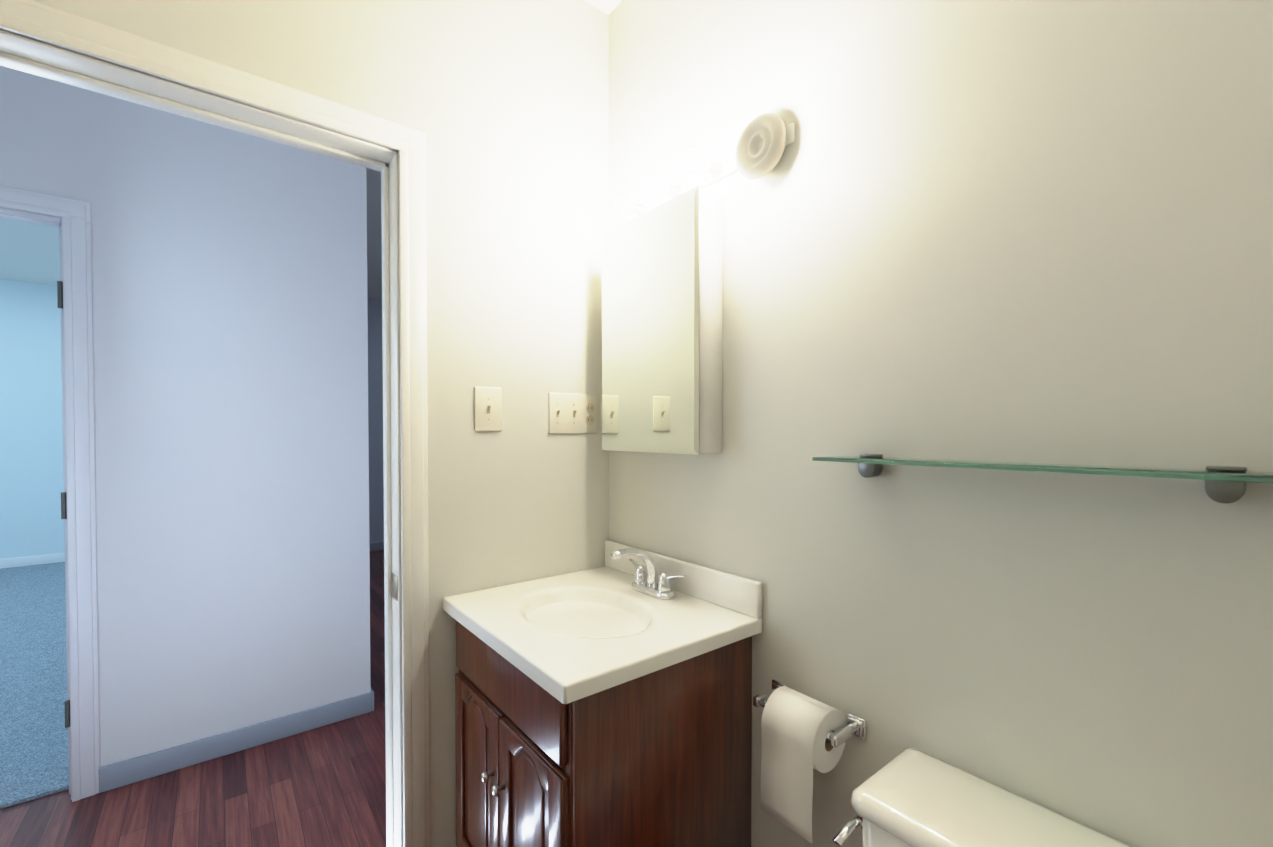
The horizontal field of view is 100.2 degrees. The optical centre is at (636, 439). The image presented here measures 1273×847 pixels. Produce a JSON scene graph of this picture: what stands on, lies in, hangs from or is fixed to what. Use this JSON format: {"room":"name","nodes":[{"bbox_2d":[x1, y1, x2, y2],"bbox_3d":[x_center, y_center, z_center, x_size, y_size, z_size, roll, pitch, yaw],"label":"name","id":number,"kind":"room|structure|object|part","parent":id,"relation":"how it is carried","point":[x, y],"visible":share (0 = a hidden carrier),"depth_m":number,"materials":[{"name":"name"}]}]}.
{"room":"bathroom","nodes":[
{"label":"bathroom","id":0,"kind":"room"},
{"bbox_2d":[0,279,64,558],"bbox_3d":[-6.115,-0.140,4.929,4.600,2.720,0.120,-1,1,-38],"label":"wall","id":1,"kind":"structure","parent":0,"point":[31,465],"depth_m":5.10,"materials":[{"name":"white paint"}]},
{"bbox_2d":[0,553,64,568],"bbox_3d":[-6.082,1.171,4.892,4.380,0.100,0.013,-1,1,-38],"label":"baseboard","id":2,"kind":"structure","parent":1,"relation":"attached to","point":[30,560],"depth_m":5.11,"materials":[{"name":"white paint"}]},
{"bbox_2d":[0,562,68,808],"bbox_3d":[-4.588,1.245,3.007,4.380,0.012,4.825,-1,1,-38],"label":"floor","id":3,"kind":"structure","parent":0,"point":[34,763],"depth_m":2.71,"materials":[{"name":"blue carpet"}]},
{"bbox_2d":[0,66,370,766],"bbox_3d":[-3.011,-0.078,1.080,4.486,2.720,0.060,-1,1,-38],"label":"wall","id":4,"kind":"structure","parent":0,"point":[230,388],"depth_m":2.10,"materials":[{"name":"white paint"}]},
{"bbox_2d":[0,186,99,801],"bbox_3d":[-2.321,0.220,1.659,0.912,2.106,0.139,-1,1,-38],"label":"door frame","id":5,"kind":"structure","parent":4,"relation":"attached to","point":[74,215],"depth_m":1.87,"materials":[{"name":"white paint"}]},
{"bbox_2d":[57,281,62,308],"bbox_3d":[-2.001,-0.501,1.851,0.013,0.092,0.046,-1,1,-38],"label":"bedroom door jamb hinge","id":6,"kind":"structure","parent":5,"relation":"attached to","point":[59,294],"depth_m":1.83,"materials":[{"name":"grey metal"}]},
{"bbox_2d":[61,492,66,518],"bbox_3d":[-2.001,0.229,1.863,0.013,0.092,0.046,-1,1,-38],"label":"bedroom door jamb hinge","id":7,"kind":"structure","parent":5,"relation":"attached to","point":[63,507],"depth_m":1.84,"materials":[{"name":"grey metal"}]},
{"bbox_2d":[64,700,69,727],"bbox_3d":[-2.001,0.959,1.875,0.013,0.092,0.046,-1,1,-38],"label":"bedroom door jamb hinge","id":8,"kind":"structure","parent":5,"relation":"attached to","point":[67,712],"depth_m":1.86,"materials":[{"name":"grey metal"}]},
{"bbox_2d":[99,692,370,792],"bbox_3d":[-1.580,1.219,2.188,0.894,0.090,0.013,-1,1,-38],"label":"baseboard","id":9,"kind":"structure","parent":4,"relation":"attached to","point":[132,770],"depth_m":2.13,"materials":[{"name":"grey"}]},
{"bbox_2d":[0,550,385,846],"bbox_3d":[-2.224,1.284,2.536,7.900,0.050,8.900,-1,1,-38],"label":"floor","id":10,"kind":"structure","parent":0,"point":[324,786],"depth_m":1.87,"materials":[{"name":"brown wood"}]},
{"bbox_2d":[443,540,761,846],"bbox_3d":[-0.115,0.789,1.411,0.575,0.975,0.663,-1,1,-38],"label":"bathroom vanity","id":11,"kind":"object","parent":10,"relation":"on","point":[609,704],"visible":1,"depth_m":1.23,"materials":[{"name":"brown wood"}]},
{"bbox_3d":[-0.412,0.899,1.387,0.019,0.485,0.289,-1,1,-38],"label":"door","id":12,"kind":"part","parent":11,"relation":"part of","materials":[{"name":"brown wood"}]},
{"bbox_3d":[-0.359,0.809,1.280,0.029,0.025,0.025,-1,1,-38],"label":"door knob","id":13,"kind":"part","parent":11,"relation":"part of","materials":[{"name":"silver metal"}]},
{"bbox_3d":[-0.320,0.809,1.231,0.029,0.025,0.025,-1,1,-38],"label":"door knob","id":14,"kind":"part","parent":11,"relation":"part of","materials":[{"name":"silver metal"}]},
{"bbox_3d":[-0.320,0.569,1.267,0.018,0.140,0.578,-1,1,-38],"label":"drawer","id":15,"kind":"part","parent":11,"relation":"part of","materials":[{"name":"brown wood"}]},
{"bbox_3d":[-0.229,0.903,1.156,0.019,0.485,0.289,-1,1,-38],"label":"door","id":16,"kind":"part","parent":11,"relation":"part of","materials":[{"name":"brown wood"}]},
{"bbox_2d":[611,548,685,599],"bbox_3d":[0.002,0.370,1.497,0.169,0.140,0.242,-1,1,-38],"label":"faucet","id":17,"kind":"object","parent":11,"relation":"on","point":[645,585],"depth_m":1.51,"materials":[{"name":"silver metal"}]},
{"bbox_2d":[832,748,1132,846],"bbox_3d":[0.389,0.941,0.644,0.735,0.695,0.494,-1,1,-38],"label":"toilet","id":18,"kind":"object","parent":10,"relation":"on","point":[911,797],"visible":1,"depth_m":0.85,"materials":[{"name":"white ceramic"}]},
{"bbox_3d":[0.379,0.674,0.928,0.087,0.032,0.030,-1,1,-38],"label":"lever","id":19,"kind":"part","parent":18,"relation":"part of","materials":[{"name":"silver metal"}]},
{"bbox_3d":[0.595,0.779,0.794,0.207,0.295,0.454,-1,1,-38],"label":"tank","id":20,"kind":"part","parent":18,"relation":"part of","materials":[{"name":"white ceramic"}]},
{"bbox_2d":[0,0,622,299],"bbox_3d":[-2.224,-1.511,2.491,7.900,0.100,8.900,-1,1,-38],"label":"ceiling","id":21,"kind":"structure","parent":0,"point":[29,252],"depth_m":4.12,"materials":[{"name":"white paint"}]},
{"bbox_2d":[33,0,608,846],"bbox_3d":[-0.780,-0.082,1.336,1.940,2.720,0.060,-1,1,-38],"label":"wall","id":22,"kind":"structure","parent":0,"point":[503,104],"depth_m":1.56,"materials":[{"name":"white paint"}]},
{"bbox_2d":[0,0,429,846],"bbox_3d":[-0.987,0.227,1.204,0.968,2.106,0.139,-1,1,-38],"label":"door frame","id":23,"kind":"structure","parent":22,"relation":"attached to","point":[56,28],"depth_m":1.41,"materials":[{"name":"white paint"}]},
{"bbox_3d":[-0.659,0.401,1.450,0.002,0.066,0.056,-1,1,-38],"label":"bathroom door jamb strike","id":24,"kind":"part","parent":23,"relation":"part of","materials":[{"name":"silver metal"}]},
{"bbox_2d":[474,387,501,430],"bbox_3d":[-0.433,-0.089,1.562,0.083,0.129,0.016,-1,1,-38],"label":"light switch","id":25,"kind":"object","parent":22,"relation":"attached to","point":[488,407],"visible":1,"depth_m":1.56,"materials":[{"name":"beige plastic"}]},
{"bbox_2d":[549,392,596,433],"bbox_3d":[-0.203,-0.085,1.744,0.184,0.131,0.016,-1,1,-38],"label":"light switch","id":26,"kind":"object","parent":22,"relation":"attached to","point":[569,413],"visible":1,"depth_m":1.74,"materials":[{"name":"beige plastic"}]},
{"bbox_2d":[586,403,593,424],"bbox_3d":[-0.155,-0.086,1.783,0.033,0.073,0.003,-1,1,-38],"label":"outlet","id":27,"kind":"object","parent":26,"relation":"attached to","point":[589,406],"depth_m":1.78,"materials":[{"name":"beige plastic"}]},
{"bbox_2d":[367,298,383,542],"bbox_3d":[-2.233,-0.162,6.308,3.200,2.720,0.120,-1,1,-38],"label":"wall","id":28,"kind":"structure","parent":0,"point":[375,429],"depth_m":5.76,"materials":[{"name":"grey paint"}]},
{"bbox_2d":[369,542,383,551],"bbox_3d":[-2.238,1.154,6.240,3.080,0.090,0.013,-1,1,-38],"label":"baseboard","id":29,"kind":"structure","parent":28,"relation":"attached to","point":[377,546],"depth_m":5.77,"materials":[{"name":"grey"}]},
{"bbox_2d":[609,0,1272,846],"bbox_3d":[0.734,-0.075,0.890,0.120,2.720,2.520,-1,1,-38],"label":"wall","id":30,"kind":"structure","parent":0,"point":[1011,230],"depth_m":0.93,"materials":[{"name":"white paint"}]},
{"bbox_2d":[602,185,722,454],"bbox_3d":[0.060,-0.308,1.559,0.097,0.691,0.437,-1,1,-38],"label":"upper cabinet","id":31,"kind":"object","parent":30,"relation":"attached to","point":[662,299],"visible":1,"depth_m":1.46,"materials":[{"name":"white mirror"}]},
{"bbox_2d":[605,540,761,618],"bbox_3d":[0.102,0.395,1.577,0.021,0.092,0.663,-1,1,-38],"label":"backsplash","id":32,"kind":"structure","parent":30,"relation":"attached to","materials":[{"name":"white stone"}]},
{"bbox_2d":[606,113,794,220],"bbox_3d":[0.118,-0.710,1.446,0.138,0.146,0.637,-1,1,-38],"label":"light bar","id":33,"kind":"object","parent":30,"relation":"attached to","point":[764,139],"visible":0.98,"depth_m":1.30,"materials":[{"name":"white"}]},
{"bbox_3d":[-0.050,-0.721,1.623,0.094,0.062,0.062,-1,1,-38],"label":"bulb","id":34,"kind":"part","parent":33,"relation":"part of","materials":[{"name":"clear glass"}]},
{"bbox_3d":[0.051,-0.719,1.496,0.094,0.062,0.062,-1,1,-38],"label":"bulb","id":35,"kind":"part","parent":33,"relation":"part of","materials":[{"name":"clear glass"}]},
{"bbox_3d":[0.152,-0.717,1.369,0.094,0.062,0.062,-1,1,-38],"label":"bulb","id":36,"kind":"part","parent":33,"relation":"part of","materials":[{"name":"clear glass"}]},
{"bbox_2d":[735,113,786,179],"bbox_3d":[0.298,-0.708,1.285,0.037,0.146,0.146,-1,1,-38],"label":"socket","id":37,"kind":"object","parent":33,"relation":"attached to","point":[761,144],"depth_m":1.27,"materials":[{"name":"white plastic"}]},
{"bbox_2d":[753,679,865,843],"bbox_3d":[0.352,0.679,1.167,0.145,0.248,0.240,-1,1,-38],"label":"toilet paper holder","id":38,"kind":"object","parent":30,"relation":"attached to","point":[803,735],"visible":1,"depth_m":1.11,"materials":[{"name":"white paper"}]},
{"bbox_2d":[812,454,1272,502],"bbox_3d":[0.615,0.057,0.839,0.128,0.048,0.685,-1,1,-38],"label":"glass shelf","id":39,"kind":"object","parent":30,"relation":"attached to","point":[1225,484],"visible":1,"depth_m":0.73,"materials":[{"name":"green"}]},
{"bbox_3d":[0.614,0.042,0.838,0.124,0.006,0.685,-1,1,-38],"label":"pane","id":40,"kind":"part","parent":39,"relation":"part of","materials":[{"name":"clear glass"}]},
{"bbox_3d":[-2.833,-0.132,4.394,0.120,2.720,4.795,-1,1,-38],"label":"wall","id":41,"kind":"structure","parent":0,"visible":0},
{"bbox_2d":[371,688,373,710],"bbox_3d":[-1.262,1.214,2.517,0.013,0.090,0.133,-1,1,-38],"label":"baseboard","id":42,"kind":"structure","parent":41,"relation":"attached to","point":[372,700],"depth_m":2.46,"materials":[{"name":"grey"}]}
]}

